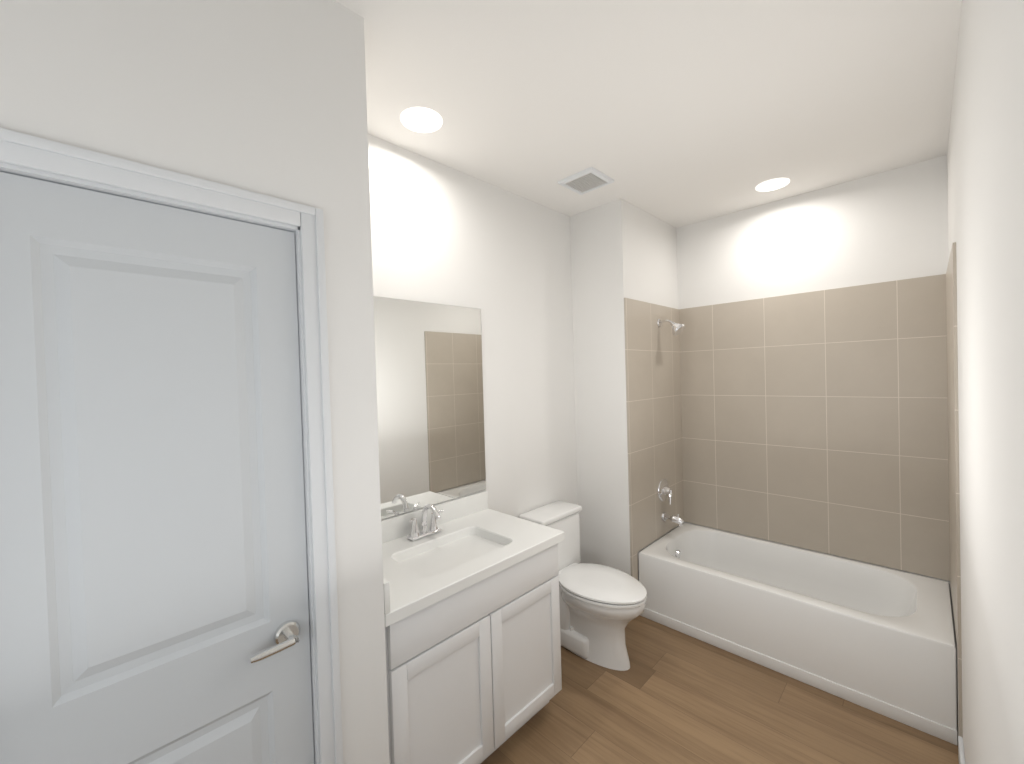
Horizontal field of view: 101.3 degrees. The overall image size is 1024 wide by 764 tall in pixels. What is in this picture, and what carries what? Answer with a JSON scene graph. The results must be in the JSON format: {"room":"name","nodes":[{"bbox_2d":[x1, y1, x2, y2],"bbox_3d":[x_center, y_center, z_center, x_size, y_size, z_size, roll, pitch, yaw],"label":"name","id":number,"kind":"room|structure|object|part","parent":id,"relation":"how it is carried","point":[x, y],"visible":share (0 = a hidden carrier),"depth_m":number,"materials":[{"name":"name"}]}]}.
{"room":"bathroom","nodes":[
{"label":"bathroom","id":0,"kind":"room"},
{"bbox_2d":[0,0,389,763],"bbox_3d":[-0.749,0.256,1.074,0.120,2.740,0.818,-1,1,45],"label":"wall","id":1,"kind":"structure","parent":0,"point":[204,89],"depth_m":1.12,"materials":[{"name":"paint"}]},
{"bbox_2d":[0,172,313,763],"bbox_3d":[-0.770,0.605,0.966,0.098,2.023,0.585,-1,1,45],"label":"door","id":2,"kind":"structure","parent":1,"relation":"in","point":[154,608],"depth_m":0.94,"materials":[{"name":"paint"}]},
{"bbox_3d":[-0.614,0.684,1.099,0.063,0.066,0.132,-1,1,45],"label":"handle","id":3,"kind":"part","parent":2,"relation":"part of","materials":[{"name":"silver metal"}]},
{"bbox_2d":[0,128,342,763],"bbox_3d":[-0.805,0.576,0.999,0.139,2.106,0.721,-1,1,45],"label":"trim","id":4,"kind":"structure","parent":1,"relation":"attached to","point":[28,156],"depth_m":1.17,"materials":[{"name":"paint"}]},
{"bbox_2d":[368,134,577,519],"bbox_3d":[-0.713,0.241,1.908,0.100,2.740,5.100,-1,1,45],"label":"wall","id":5,"kind":"structure","parent":0,"point":[442,234],"depth_m":2.50,"materials":[{"name":"paint"}]},
{"bbox_2d":[373,296,485,518],"bbox_3d":[-0.486,0.114,2.061,0.005,1.024,0.916,-1,1,45],"label":"mirror","id":6,"kind":"object","parent":5,"relation":"attached to","point":[430,404],"visible":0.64,"depth_m":2.12,"materials":[{"name":"clear glass"}]},
{"bbox_2d":[570,199,682,580],"bbox_3d":[0.893,0.174,3.174,0.410,2.740,0.840,-1,1,45],"label":"wall","id":7,"kind":"structure","parent":0,"point":[621,249],"depth_m":2.88,"materials":[{"name":"paint"}]},
{"bbox_2d":[624,298,683,579],"bbox_3d":[1.049,0.491,3.028,0.010,2.099,0.830,-1,1,45],"label":"tile","id":8,"kind":"structure","parent":7,"relation":"attached to","point":[653,396],"depth_m":2.95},
{"bbox_2d":[657,319,684,525],"bbox_3d":[1.156,0.282,2.999,0.184,1.486,0.164,-1,1,45],"label":"shower fixture","id":9,"kind":"object","parent":8,"relation":"attached to","point":[664,490],"visible":1,"depth_m":3.02,"materials":[{"name":"silver metal"}]},
{"bbox_2d":[335,0,961,227],"bbox_3d":[-0.047,-1.188,1.187,2.090,0.100,5.100,-1,1,45],"label":"ceiling","id":10,"kind":"structure","parent":0,"point":[677,113],"depth_m":1.69,"materials":[{"name":"paint"}]},
{"bbox_2d":[400,107,442,132],"bbox_3d":[-0.392,-1.135,1.825,0.180,0.005,0.180,-1,1,45],"label":"recessed light","id":11,"kind":"object","parent":10,"relation":"in","point":[421,119],"visible":1,"depth_m":1.82,"materials":[{"name":"white"}]},
{"bbox_2d":[557,167,613,194],"bbox_3d":[0.430,-1.163,2.446,0.236,0.016,0.236,-1,1,45],"label":"ceiling vent","id":12,"kind":"object","parent":10,"relation":"in","point":[589,179],"visible":1,"depth_m":2.43,"materials":[{"name":"paint"}]},
{"bbox_2d":[756,178,789,191],"bbox_3d":[1.596,-1.205,2.574,0.180,0.005,0.180,-1,1,45],"label":"recessed light","id":13,"kind":"object","parent":10,"relation":"in","point":[773,184],"visible":1,"depth_m":2.56,"materials":[{"name":"white"}]},
{"bbox_2d":[481,615,958,763],"bbox_3d":[0.038,1.651,1.232,2.090,0.100,5.100,-1,1,45],"label":"floor","id":14,"kind":"structure","parent":0,"point":[671,696],"depth_m":1.94,"materials":[{"name":"brown wood"}]},
{"bbox_2d":[381,490,564,763],"bbox_3d":[-0.266,1.083,1.872,0.562,1.031,0.934,-1,1,45],"label":"bathroom vanity","id":15,"kind":"object","parent":14,"relation":"on","point":[472,625],"visible":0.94,"depth_m":1.69,"materials":[{"name":"paint"}]},
{"bbox_2d":[381,490,564,627],"bbox_3d":[-0.276,0.749,1.867,0.562,0.240,0.934,-1,1,45],"label":"countertop","id":16,"kind":"structure","parent":15,"relation":"on","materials":[{"name":"stone"}]},
{"bbox_2d":[406,503,443,541],"bbox_3d":[-0.383,0.650,1.968,0.154,0.161,0.191,-1,1,45],"label":"faucet","id":17,"kind":"object","parent":16,"relation":"on","point":[435,533],"depth_m":1.98,"materials":[{"name":"silver metal"}]},
{"bbox_2d":[519,501,646,670],"bbox_3d":[0.443,1.186,2.470,0.721,0.765,0.396,-1,1,45],"label":"toilet","id":18,"kind":"object","parent":14,"relation":"on","point":[601,606],"visible":0.77,"depth_m":2.37,"materials":[{"name":"white ceramic"}]},
{"bbox_3d":[0.509,1.155,2.404,0.534,0.046,0.391,-1,1,45],"label":"seat","id":19,"kind":"part","parent":18,"relation":"part of","materials":[{"name":"white plastic"}]},
{"bbox_2d":[638,523,957,744],"bbox_3d":[1.622,1.323,2.550,1.456,0.420,0.755,-1,1,45],"label":"bathtub","id":20,"kind":"object","parent":14,"relation":"on","point":[879,640],"visible":0.9,"depth_m":2.28,"materials":[{"name":"white ceramic"}]},
{"bbox_2d":[676,155,952,611],"bbox_3d":[1.750,0.151,2.988,1.890,2.740,0.100,-1,1,45],"label":"wall","id":21,"kind":"structure","parent":0,"point":[889,225],"depth_m":2.65,"materials":[{"name":"paint"}]},
{"bbox_2d":[679,274,949,580],"bbox_3d":[1.861,0.260,2.807,1.460,1.678,0.010,-1,1,45],"label":"tile","id":22,"kind":"structure","parent":21,"relation":"attached to","point":[816,421],"depth_m":2.67,"materials":[{"name":"beige tile"}]},
{"bbox_2d":[947,0,1023,763],"bbox_3d":[0.704,0.221,0.510,0.100,2.740,5.100,-1,1,45],"label":"wall","id":23,"kind":"structure","parent":0,"point":[985,176],"depth_m":0.83,"materials":[{"name":"paint"}]},
{"bbox_2d":[946,242,962,737],"bbox_3d":[2.095,0.476,1.995,0.010,2.099,0.830,-1,1,45],"label":"tile","id":24,"kind":"structure","parent":23,"relation":"attached to","point":[953,420],"depth_m":1.76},
{"bbox_2d":[958,736,964,763],"bbox_3d":[0.407,1.557,0.272,0.013,0.095,4.058,-1,1,45],"label":"baseboard","id":25,"kind":"structure","parent":23,"relation":"attached to","point":[961,757],"depth_m":1.64,"materials":[{"name":"paint"}]}
]}

